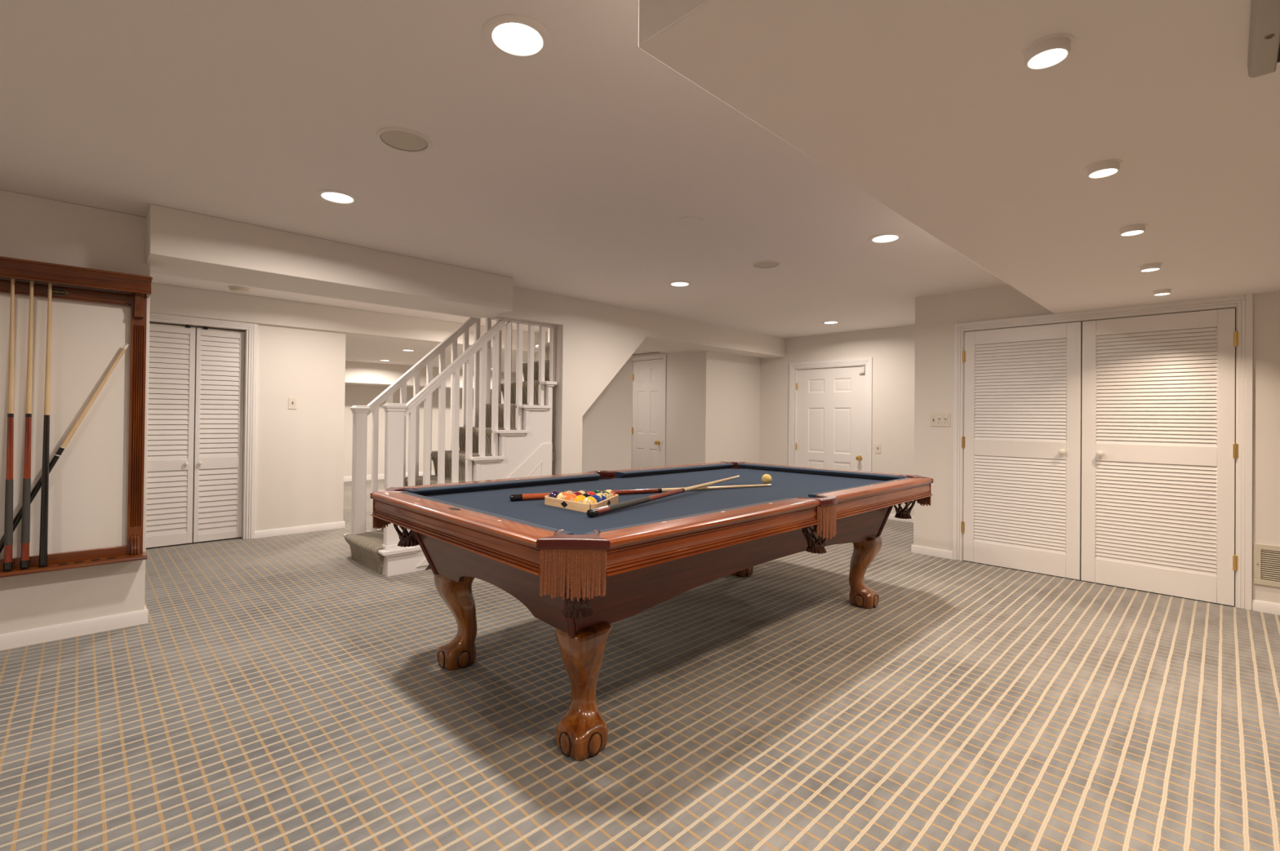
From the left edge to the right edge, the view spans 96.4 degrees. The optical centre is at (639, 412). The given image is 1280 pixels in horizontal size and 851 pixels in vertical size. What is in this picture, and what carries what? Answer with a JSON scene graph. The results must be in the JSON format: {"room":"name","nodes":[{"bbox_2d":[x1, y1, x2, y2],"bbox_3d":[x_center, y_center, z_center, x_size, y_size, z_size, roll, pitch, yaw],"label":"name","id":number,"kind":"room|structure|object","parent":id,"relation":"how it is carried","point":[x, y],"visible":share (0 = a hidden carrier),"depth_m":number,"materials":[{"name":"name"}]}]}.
{"room":"basement game room","nodes":[
{"label":"basement game room","id":0,"kind":"room"},
{"bbox_2d":[0,189,150,635],"bbox_3d":[-3.892,0.023,2.243,2.975,2.285,0.150,1,-1,-44],"label":"wall","id":1,"kind":"structure","parent":0,"point":[88,483],"depth_m":3.02,"materials":[{"name":"white paint"}]},
{"bbox_2d":[0,609,148,650],"bbox_3d":[-3.841,1.128,2.181,2.989,0.075,0.014,1,-1,-44],"label":"baseboard","id":2,"kind":"structure","parent":1,"relation":"attached to","point":[45,634],"depth_m":3.01,"materials":[{"name":"white paint"}]},
{"bbox_2d":[0,256,152,578],"bbox_3d":[-3.198,0.021,2.724,1.316,1.551,0.131,1,-1,-44],"label":"cue rack","id":3,"kind":"object","parent":1,"relation":"attached to","point":[10,268],"visible":1,"depth_m":3.08,"materials":[{"name":"brown wood"}]},
{"bbox_2d":[3,279,14,571],"bbox_3d":[-3.099,0.033,2.818,0.033,1.480,0.033,-1,-1,39],"label":"pool cue","id":4,"kind":"object","parent":3,"relation":"on","point":[8,521],"visible":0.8,"depth_m":2.81,"materials":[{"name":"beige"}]},
{"bbox_2d":[19,280,34,568],"bbox_3d":[-3.056,0.033,2.860,0.033,1.480,0.033,1,-2,-31],"label":"pool cue","id":5,"kind":"object","parent":3,"relation":"on","point":[25,524],"visible":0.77,"depth_m":2.85,"materials":[{"name":"black"}]},
{"bbox_2d":[38,283,52,566],"bbox_3d":[-3.010,0.034,2.904,0.033,1.480,0.033,1,-2,-29],"label":"pool cue","id":6,"kind":"object","parent":3,"relation":"on","point":[43,540],"visible":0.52,"depth_m":2.90,"materials":[{"name":"black wood"}]},
{"bbox_2d":[0,343,128,554],"bbox_3d":[-3.000,0.194,2.960,0.033,1.155,0.520,0,-1,44],"label":"pool cue","id":7,"kind":"object","parent":3,"relation":"on","point":[18,517],"visible":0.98,"depth_m":2.96,"materials":[{"name":"black wood"}]},
{"bbox_2d":[0,551,146,578],"bbox_3d":[-3.206,0.785,2.719,1.304,0.023,0.131,1,-1,-44],"label":"shelf","id":8,"kind":"object","parent":3,"relation":"attached to","point":[56,565],"depth_m":2.97,"materials":[{"name":"brown wood"}]},
{"bbox_2d":[148,320,346,548],"bbox_3d":[-4.307,0.130,4.880,3.275,2.100,0.160,1,-1,-44],"label":"wall","id":9,"kind":"structure","parent":0,"point":[300,455],"depth_m":5.67,"materials":[{"name":"white paint"}]},
{"bbox_2d":[146,323,195,548],"bbox_3d":[-4.151,0.192,5.035,0.360,1.956,0.067,1,-1,-44],"label":"door","id":10,"kind":"structure","parent":9,"relation":"in","point":[171,353],"depth_m":5.05,"materials":[{"name":"white paint"}]},
{"bbox_2d":[149,312,257,539],"bbox_3d":[-3.956,0.166,5.099,0.906,2.037,0.018,1,-1,-44],"label":"trim","id":11,"kind":"structure","parent":9,"relation":"attached to","point":[252,327],"depth_m":5.38,"materials":[{"name":"white paint"}]},
{"bbox_2d":[192,326,244,542],"bbox_3d":[-3.887,0.197,5.293,0.362,1.956,0.067,1,-1,-44],"label":"door","id":12,"kind":"structure","parent":9,"relation":"in","point":[220,353],"depth_m":5.29,"materials":[{"name":"white paint"}]},
{"bbox_2d":[240,329,248,539],"bbox_3d":[-4.008,0.201,5.152,0.760,1.968,0.130,1,-1,-44],"label":"trim","id":13,"kind":"structure","parent":9,"relation":"attached to","point":[246,349],"depth_m":5.38,"materials":[{"name":"white paint"}]},
{"bbox_2d":[288,397,296,408],"bbox_3d":[-3.416,-0.093,5.630,0.070,0.114,0.014,1,-1,-44],"label":"switch plate","id":14,"kind":"object","parent":9,"relation":"attached to","point":[291,401],"visible":1,"depth_m":5.62,"materials":[{"name":"beige plastic"}]},
{"bbox_2d":[254,521,345,538],"bbox_3d":[-3.362,1.161,5.687,0.799,0.068,0.014,1,-1,-44],"label":"baseboard","id":15,"kind":"structure","parent":9,"relation":"attached to","point":[318,527],"depth_m":5.67,"materials":[{"name":"white paint"}]},
{"bbox_2d":[145,204,513,318],"bbox_3d":[-1.979,-0.955,3.969,2.196,0.265,0.535,1,-1,-44],"label":"ceiling beam","id":16,"kind":"structure","parent":0,"point":[179,242],"depth_m":3.59,"materials":[{"name":"white paint"}]},
{"bbox_2d":[149,282,538,353],"bbox_3d":[-2.943,-0.957,6.162,6.990,0.250,0.190,1,-1,-44],"label":"wall","id":17,"kind":"structure","parent":0,"point":[164,299],"depth_m":5.65,"materials":[{"name":"white paint"}]},
{"bbox_2d":[207,327,534,373],"bbox_3d":[-3.288,-0.853,9.022,10.500,0.055,4.400,1,-1,-44],"label":"ceiling","id":18,"kind":"structure","parent":0,"point":[358,348],"depth_m":7.90,"materials":[{"name":"white paint"}]},
{"bbox_2d":[401,349,414,351],"bbox_3d":[-3.091,-0.830,7.634,0.170,0.006,0.170,1,-1,-44],"label":"recessed light","id":19,"kind":"object","parent":18,"relation":"in","point":[409,350],"visible":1,"depth_m":7.63,"materials":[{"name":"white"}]},
{"bbox_2d":[343,384,492,476],"bbox_3d":[-4.733,0.165,10.480,10.500,2.100,0.100,1,-1,-44],"label":"wall","id":20,"kind":"structure","parent":0,"point":[355,395],"depth_m":10.44,"materials":[{"name":"white paint"}]},
{"bbox_2d":[343,471,432,482],"bbox_3d":[-4.739,1.169,10.398,10.400,0.090,0.014,1,-1,-44],"label":"baseboard","id":21,"kind":"structure","parent":20,"relation":"attached to","point":[380,477],"depth_m":10.29,"materials":[{"name":"white paint"}]},
{"bbox_2d":[345,361,515,391],"bbox_3d":[-4.445,-0.657,10.165,10.450,0.345,0.750,1,-1,-44],"label":"ceiling","id":22,"kind":"structure","parent":0,"point":[356,373],"depth_m":9.75,"materials":[{"name":"white paint"}]},
{"bbox_2d":[0,0,1008,338],"bbox_3d":[0.202,-1.103,2.887,9.700,0.060,9.050,1,-1,-44],"label":"ceiling","id":23,"kind":"structure","parent":0,"point":[572,171],"depth_m":2.42,"materials":[{"name":"white paint"}]},
{"bbox_2d":[228,286,250,293],"bbox_3d":[-3.520,-1.077,5.031,0.156,0.039,0.156,1,-1,-44],"label":"smoke detector","id":24,"kind":"object","parent":23,"relation":"attached to","point":[234,289],"visible":1,"depth_m":4.99,"materials":[{"name":"beige plastic"}]},
{"bbox_2d":[315,189,359,204],"bbox_3d":[-1.529,-1.088,2.894,0.200,0.006,0.200,1,-1,-44],"label":"recessed light","id":25,"kind":"object","parent":23,"relation":"in","point":[332,196],"visible":1,"depth_m":2.88,"materials":[{"name":"white"}]},
{"bbox_2d":[375,126,431,152],"bbox_3d":[-0.941,-1.085,2.284,0.208,0.007,0.208,1,-1,-44],"label":"ceiling speaker","id":26,"kind":"object","parent":23,"relation":"attached to","point":[400,139],"visible":1,"depth_m":2.27,"materials":[{"name":"white plastic"}]},
{"bbox_2d":[381,130,426,151],"bbox_3d":[-0.941,-1.085,2.284,0.170,0.001,0.170,1,-1,-44],"label":"grille","id":27,"kind":"object","parent":26,"relation":"attached to","point":[400,140],"depth_m":2.28,"materials":[{"name":"beige metal"}]},
{"bbox_2d":[481,13,552,60],"bbox_3d":[-0.355,-1.084,1.661,0.200,0.006,0.200,1,-1,-44],"label":"recessed light","id":28,"kind":"object","parent":23,"relation":"in","point":[530,45],"visible":1,"depth_m":1.65,"materials":[{"name":"white"}]},
{"bbox_2d":[667,280,692,287],"bbox_3d":[0.328,-1.056,4.701,0.200,0.006,0.200,1,-1,-44],"label":"recessed light","id":29,"kind":"object","parent":23,"relation":"in","point":[678,283],"visible":1,"depth_m":4.69,"materials":[{"name":"white"}]},
{"bbox_2d":[677,217,702,226],"bbox_3d":[0.279,-1.067,3.194,0.140,0.005,0.140,1,-1,-44],"label":"cover plate","id":30,"kind":"object","parent":23,"relation":"attached to","point":[686,221],"visible":1,"depth_m":3.19,"materials":[{"name":"white paint"}]},
{"bbox_2d":[751,260,781,268],"bbox_3d":[0.897,-1.054,4.069,0.208,0.007,0.208,1,-1,-44],"label":"ceiling speaker","id":31,"kind":"object","parent":23,"relation":"attached to","point":[762,264],"visible":1,"depth_m":4.06,"materials":[{"name":"white plastic"}]},
{"bbox_2d":[754,262,778,267],"bbox_3d":[0.897,-1.053,4.069,0.170,0.001,0.170,1,-1,-44],"label":"grille","id":32,"kind":"object","parent":31,"relation":"attached to","point":[757,264],"depth_m":4.07,"materials":[{"name":"beige metal"}]},
{"bbox_2d":[822,320,839,324],"bbox_3d":[2.170,-1.024,6.505,0.200,0.006,0.200,1,-1,-44],"label":"recessed light","id":33,"kind":"object","parent":23,"relation":"in","point":[828,322],"visible":1,"depth_m":6.50,"materials":[{"name":"white"}]},
{"bbox_2d":[867,232,903,244],"bbox_3d":[1.483,-1.052,3.460,0.200,0.006,0.200,1,-1,-44],"label":"recessed light","id":34,"kind":"object","parent":23,"relation":"in","point":[882,238],"visible":1,"depth_m":3.45,"materials":[{"name":"white"}]},
{"bbox_2d":[533,332,547,361],"bbox_3d":[-0.455,0.097,7.719,1.430,2.285,1.450,1,-1,-44],"label":"wall","id":35,"kind":"structure","parent":0,"point":[536,355],"depth_m":7.63,"materials":[{"name":"white paint"}]},
{"bbox_2d":[547,328,632,472],"bbox_3d":[-0.551,0.150,6.555,1.185,2.160,0.080,1,-1,-44],"label":"wall","id":36,"kind":"structure","parent":0,"point":[606,424],"depth_m":6.70,"materials":[{"name":"white paint"}]},
{"bbox_2d":[485,286,785,475],"bbox_3d":[0.327,0.096,6.347,4.452,2.285,0.185,1,-1,-44],"label":"wall","id":37,"kind":"structure","parent":0,"point":[594,340],"depth_m":5.42,"materials":[{"name":"white paint"}]},
{"bbox_2d":[0,479,1279,850],"bbox_3d":[-0.611,1.261,5.248,11.900,0.080,13.550,1,-1,-44],"label":"floor","id":38,"kind":"structure","parent":0,"point":[282,693],"depth_m":2.27,"materials":[{"name":"carpet"}]},
{"bbox_2d":[342,317,556,577],"bbox_3d":[-1.163,-0.168,5.417,2.809,2.768,0.870,1,-1,-44],"label":"staircase","id":39,"kind":"structure","parent":38,"relation":"on","point":[510,437],"depth_m":4.83,"materials":[{"name":"white paint"}]},
{"bbox_2d":[370,462,933,761],"bbox_3d":[0.282,0.802,3.203,2.974,0.827,1.700,1,-1,-44],"label":"pool table","id":40,"kind":"object","parent":38,"relation":"on","point":[579,575],"visible":0.95,"depth_m":2.35,"materials":[{"name":"brown wood"}]},
{"bbox_2d":[400,492,573,534],"bbox_3d":[-0.679,0.394,2.261,0.061,0.038,1.327,1,-1,-44],"label":"cushion","id":41,"kind":"object","parent":40,"relation":"on","point":[526,524],"depth_m":2.10,"materials":[{"name":"blue fabric"}]},
{"bbox_2d":[402,473,599,495],"bbox_3d":[-0.697,0.401,3.210,1.247,0.038,0.061,1,-1,-44],"label":"cushion","id":42,"kind":"object","parent":40,"relation":"on","point":[467,488],"depth_m":3.14,"materials":[{"name":"blue fabric"}]},
{"bbox_2d":[548,490,559,498],"bbox_3d":[-0.389,0.388,2.620,0.062,0.062,0.062,1,0,-20],"label":"ball","id":43,"kind":"object","parent":40,"relation":"on","point":[554,494],"visible":0.35,"depth_m":2.60,"materials":[{"name":"purple plastic"}]},
{"bbox_2d":[556,492,568,499],"bbox_3d":[-0.345,0.389,2.575,0.062,0.062,0.062,0,0,27],"label":"ball","id":44,"kind":"object","parent":40,"relation":"on","point":[562,495],"visible":0.45,"depth_m":2.55,"materials":[{"name":"orange"}]},
{"bbox_2d":[564,490,573,494],"bbox_3d":[-0.328,0.389,2.636,0.062,0.062,0.062,1,0,-22],"label":"ball","id":45,"kind":"object","parent":40,"relation":"on","point":[568,492],"visible":0.3,"depth_m":2.62,"materials":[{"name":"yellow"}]},
{"bbox_2d":[564,493,577,501],"bbox_3d":[-0.301,0.389,2.530,0.062,0.062,0.063,1,0,-14],"label":"ball","id":46,"kind":"object","parent":40,"relation":"on","point":[571,497],"visible":0.48,"depth_m":2.51,"materials":[{"name":"orange plastic"}]},
{"bbox_2d":[573,492,582,496],"bbox_3d":[-0.284,0.389,2.591,0.062,0.062,0.062,1,0,-22],"label":"ball","id":47,"kind":"object","parent":40,"relation":"on","point":[577,494],"visible":0.27,"depth_m":2.58,"materials":[{"name":"red plastic"}]},
{"bbox_2d":[573,495,586,502],"bbox_3d":[-0.257,0.389,2.485,0.062,0.062,0.063,1,0,0],"label":"ball","id":48,"kind":"object","parent":40,"relation":"on","point":[580,499],"visible":0.48,"depth_m":2.46,"materials":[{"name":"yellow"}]},
{"bbox_2d":[544,493,618,512],"bbox_3d":[-0.221,0.403,2.608,0.308,0.037,0.344,1,-1,-44],"label":"ball rack","id":49,"kind":"object","parent":40,"relation":"on","point":[567,504],"visible":0.65,"depth_m":2.49,"materials":[{"name":"brown wood"}]},
{"bbox_2d":[577,490,587,493],"bbox_3d":[-0.267,0.390,2.651,0.062,0.062,0.062,1,0,-27],"label":"ball","id":50,"kind":"object","parent":40,"relation":"on","point":[580,491],"visible":0.12,"depth_m":2.64,"materials":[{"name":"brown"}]},
{"bbox_2d":[581,493,591,497],"bbox_3d":[-0.240,0.390,2.546,0.062,0.062,0.062,1,0,-11],"label":"ball","id":51,"kind":"object","parent":40,"relation":"on","point":[585,495],"visible":0.19,"depth_m":2.53,"materials":[{"name":"black plastic"}]},
{"bbox_2d":[582,497,596,503],"bbox_3d":[-0.213,0.389,2.440,0.062,0.062,0.062,1,0,-21],"label":"ball","id":52,"kind":"object","parent":40,"relation":"on","point":[588,500],"visible":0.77,"depth_m":2.42,"materials":[{"name":"yellow plastic"}]},
{"bbox_2d":[586,491,595,495],"bbox_3d":[-0.223,0.390,2.606,0.062,0.062,0.062,1,0,-24],"label":"ball","id":53,"kind":"object","parent":40,"relation":"on","point":[591,493],"visible":0.23,"depth_m":2.59,"materials":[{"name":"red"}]},
{"bbox_2d":[590,494,602,502],"bbox_3d":[-0.196,0.390,2.501,0.062,0.062,0.062,1,0,-19],"label":"ball","id":54,"kind":"object","parent":40,"relation":"on","point":[597,498],"visible":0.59,"depth_m":2.48,"materials":[{"name":"blue plastic"}]},
{"bbox_2d":[592,489,600,493],"bbox_3d":[-0.206,0.391,2.667,0.062,0.062,0.062,1,0,-23],"label":"ball","id":55,"kind":"object","parent":40,"relation":"on","point":[596,491],"visible":0.17,"depth_m":2.65,"materials":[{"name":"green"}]},
{"bbox_2d":[595,493,606,500],"bbox_3d":[-0.179,0.390,2.562,0.062,0.063,0.062,1,0,-20],"label":"ball","id":56,"kind":"object","parent":40,"relation":"on","point":[602,495],"visible":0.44,"depth_m":2.54,"materials":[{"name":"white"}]},
{"bbox_2d":[600,491,611,498],"bbox_3d":[-0.162,0.391,2.622,0.062,0.062,0.063,1,0,-21],"label":"ball","id":57,"kind":"object","parent":40,"relation":"on","point":[606,494],"visible":0.34,"depth_m":2.60,"materials":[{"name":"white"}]},
{"bbox_2d":[604,489,615,497],"bbox_3d":[-0.145,0.391,2.683,0.062,0.062,0.062,0,0,31],"label":"ball","id":58,"kind":"object","parent":40,"relation":"on","point":[611,492],"visible":0.39,"depth_m":2.67,"materials":[{"name":"red plastic"}]},
{"bbox_2d":[509,484,772,501],"bbox_3d":[0.083,0.415,3.042,1.554,0.033,0.033,1,-1,-27],"label":"pool cue","id":59,"kind":"object","parent":40,"relation":"on","point":[518,497],"visible":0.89,"depth_m":2.99,"materials":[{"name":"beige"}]},
{"bbox_2d":[586,475,739,517],"bbox_3d":[0.206,0.401,2.919,0.033,0.033,1.524,0,0,32],"label":"pool cue","id":60,"kind":"object","parent":40,"relation":"on","point":[592,513],"visible":1,"depth_m":2.59,"materials":[{"name":"black wood"}]},
{"bbox_2d":[615,462,733,478],"bbox_3d":[0.303,0.418,4.190,1.247,0.038,0.061,1,-1,-44],"label":"cushion","id":61,"kind":"object","parent":40,"relation":"on","point":[721,466],"depth_m":4.10,"materials":[{"name":"blue fabric"}]},
{"bbox_2d":[584,497,796,534],"bbox_3d":[0.270,0.404,2.222,1.247,0.038,0.061,1,-1,-44],"label":"cushion","id":62,"kind":"object","parent":40,"relation":"on","point":[646,524],"depth_m":2.08,"materials":[{"name":"blue fabric"}]},
{"bbox_2d":[761,474,772,484],"bbox_3d":[0.776,0.407,3.506,0.062,0.062,0.062,1,-1,-44],"label":"cue ball","id":63,"kind":"object","parent":40,"relation":"on","point":[766,478],"visible":0.91,"depth_m":3.48,"materials":[{"name":"yellow"}]},
{"bbox_2d":[737,462,908,480],"bbox_3d":[1.252,0.427,4.151,0.061,0.038,1.327,1,-1,-44],"label":"cushion","id":64,"kind":"object","parent":40,"relation":"on","point":[806,471],"depth_m":4.08,"materials":[{"name":"blue fabric"}]},
{"bbox_2d":[808,478,907,497],"bbox_3d":[1.270,0.421,3.201,1.247,0.038,0.061,1,-1,-44],"label":"cushion","id":65,"kind":"object","parent":40,"relation":"on","point":[816,495],"depth_m":3.03,"materials":[{"name":"blue fabric"}]},
{"bbox_2d":[632,349,659,355],"bbox_3d":[-0.420,-0.848,7.702,1.233,0.025,1.300,1,-1,-44],"label":"ceiling","id":66,"kind":"structure","parent":0,"point":[637,352],"depth_m":7.92,"materials":[{"name":"beige paint"}]},
{"bbox_2d":[631,351,700,469],"bbox_3d":[0.143,0.198,8.060,0.097,2.100,1.880,1,-1,-44],"label":"wall","id":67,"kind":"structure","parent":0,"point":[682,370],"depth_m":7.57,"materials":[{"name":"white paint"}]},
{"bbox_2d":[631,359,663,469],"bbox_3d":[0.091,0.250,8.027,0.105,1.975,0.612,1,-1,-44],"label":"door","id":68,"kind":"structure","parent":67,"relation":"in","point":[647,375],"depth_m":8.04,"materials":[{"name":"white paint"}]},
{"bbox_2d":[632,354,666,466],"bbox_3d":[0.090,0.224,8.030,0.018,2.047,0.729,1,-1,-44],"label":"trim","id":69,"kind":"structure","parent":67,"relation":"attached to","point":[660,356],"depth_m":7.78,"materials":[{"name":"white paint"}]},
{"bbox_2d":[636,339,769,358],"bbox_3d":[0.529,-0.914,7.196,3.000,0.250,0.750,1,-1,-44],"label":"ceiling","id":70,"kind":"structure","parent":0,"point":[648,345],"depth_m":7.11,"materials":[{"name":"white paint"}]},
{"bbox_2d":[699,351,759,463],"bbox_3d":[1.231,0.240,7.740,1.207,2.035,0.100,1,-1,-44],"label":"wall","id":71,"kind":"structure","parent":0,"point":[730,384],"depth_m":7.63,"materials":[{"name":"white paint"}]},
{"bbox_2d":[759,324,915,516],"bbox_3d":[2.670,0.126,7.207,0.100,2.285,2.875,1,-1,-44],"label":"wall","id":72,"kind":"structure","parent":0,"point":[891,349],"depth_m":6.95,"materials":[{"name":"white paint"}]},
{"bbox_2d":[795,365,865,471],"bbox_3d":[2.433,0.336,7.385,0.105,1.842,0.962,1,-1,-44],"label":"door","id":73,"kind":"structure","parent":72,"relation":"in","point":[831,401],"depth_m":7.38,"materials":[{"name":"white paint"}]},
{"bbox_2d":[788,357,872,471],"bbox_3d":[2.422,0.295,7.373,0.018,1.945,1.140,1,-1,-44],"label":"trim","id":74,"kind":"structure","parent":72,"relation":"attached to","point":[868,361],"depth_m":7.22,"materials":[{"name":"white paint"}]},
{"bbox_2d":[875,444,880,453],"bbox_3d":[2.873,0.433,6.913,0.014,0.114,0.070,1,-1,-44],"label":"switch plate","id":75,"kind":"object","parent":72,"relation":"attached to","point":[877,446],"visible":1,"depth_m":6.91,"materials":[{"name":"beige plastic"}]},
{"bbox_2d":[888,513,913,523],"bbox_3d":[3.174,1.236,6.591,0.014,0.068,1.085,1,-1,-44],"label":"baseboard","id":76,"kind":"structure","parent":72,"relation":"attached to","point":[891,517],"depth_m":6.72,"materials":[{"name":"white paint"}]},
{"bbox_2d":[638,0,1279,313],"bbox_3d":[2.787,-0.918,1.617,4.466,0.273,3.417,1,-1,-44],"label":"ceiling","id":77,"kind":"structure","parent":0,"point":[933,110],"depth_m":1.56,"materials":[{"name":"white paint"}]},
{"bbox_2d":[1021,33,1075,69],"bbox_3d":[0.897,-0.791,1.260,0.096,0.026,0.096,1,-1,-44],"label":"recessed light","id":78,"kind":"object","parent":77,"relation":"in","point":[1049,51],"visible":1,"depth_m":1.24,"materials":[{"name":"white"}]},
{"bbox_2d":[1084,159,1122,177],"bbox_3d":[1.488,-0.781,1.839,0.096,0.026,0.096,1,-1,-44],"label":"recessed light","id":79,"kind":"object","parent":77,"relation":"in","point":[1104,168],"visible":1,"depth_m":1.82,"materials":[{"name":"white"}]},
{"bbox_2d":[1117,223,1147,235],"bbox_3d":[2.081,-0.771,2.419,0.096,0.026,0.096,1,-1,-44],"label":"recessed light","id":80,"kind":"object","parent":77,"relation":"in","point":[1132,229],"visible":1,"depth_m":2.40,"materials":[{"name":"white"}]},
{"bbox_2d":[1137,262,1162,271],"bbox_3d":[2.677,-0.760,3.002,0.096,0.026,0.096,1,-1,-44],"label":"recessed light","id":81,"kind":"object","parent":77,"relation":"in","point":[1155,266],"visible":1,"depth_m":2.98,"materials":[{"name":"white"}]},
{"bbox_2d":[1151,288,1173,295],"bbox_3d":[3.257,-0.750,3.570,0.096,0.026,0.096,1,-1,-44],"label":"recessed light","id":82,"kind":"object","parent":77,"relation":"in","point":[1162,291],"visible":1,"depth_m":3.54,"materials":[{"name":"white"}]},
{"bbox_2d":[1247,0,1279,77],"bbox_3d":[1.117,-0.785,0.892,0.985,0.038,0.215,1,-1,-44],"label":"screen housing","id":83,"kind":"object","parent":77,"relation":"attached to","point":[1264,46],"visible":1,"depth_m":1.17,"materials":[{"name":"silver metal"}]},
{"bbox_2d":[913,284,1279,607],"bbox_3d":[4.604,0.124,4.118,1.656,2.285,4.445,1,-1,-44],"label":"wall","id":84,"kind":"structure","parent":0,"point":[936,316],"depth_m":4.77,"materials":[{"name":"white paint"}]},
{"bbox_2d":[911,545,952,559],"bbox_3d":[2.550,1.218,5.003,0.014,0.068,0.339,1,-1,-44],"label":"baseboard","id":85,"kind":"structure","parent":84,"relation":"attached to","point":[914,548],"depth_m":5.00,"materials":[{"name":"white paint"}]},
{"bbox_2d":[929,413,950,426],"bbox_3d":[2.604,0.063,4.970,0.013,0.116,0.164,1,-1,-44],"label":"switch plate","id":86,"kind":"object","parent":84,"relation":"attached to","point":[936,420],"visible":1,"depth_m":4.97,"materials":[{"name":"beige plastic"}]},
{"bbox_2d":[960,321,1081,580],"bbox_3d":[3.002,0.283,4.554,0.078,1.929,0.803,1,-1,-44],"label":"door","id":87,"kind":"structure","parent":84,"relation":"in","point":[1021,439],"depth_m":4.53,"materials":[{"name":"white paint"}]},
{"bbox_2d":[952,293,1253,610],"bbox_3d":[3.288,0.248,4.264,0.018,2.013,1.743,1,-1,-44],"label":"trim","id":88,"kind":"structure","parent":84,"relation":"attached to","point":[1244,303],"depth_m":3.69,"materials":[{"name":"white paint"}]},
{"bbox_2d":[1080,307,1239,606],"bbox_3d":[3.570,0.285,3.973,0.078,1.929,0.808,1,-1,-44],"label":"door","id":89,"kind":"structure","parent":84,"relation":"in","point":[1160,451],"depth_m":3.95,"materials":[{"name":"white paint"}]},
{"bbox_2d":[1252,600,1279,615],"bbox_3d":[4.720,1.225,2.787,0.014,0.068,2.375,1,-1,-44],"label":"baseboard","id":90,"kind":"structure","parent":84,"relation":"attached to","point":[1257,606],"depth_m":3.59,"materials":[{"name":"white paint"}]},
{"bbox_2d":[1253,543,1279,587],"bbox_3d":[4.036,0.958,3.490,0.014,0.256,0.398,1,-1,-44],"label":"air vent","id":91,"kind":"object","parent":84,"relation":"in","point":[1266,557],"visible":1,"depth_m":3.59,"materials":[{"name":"white metal"}]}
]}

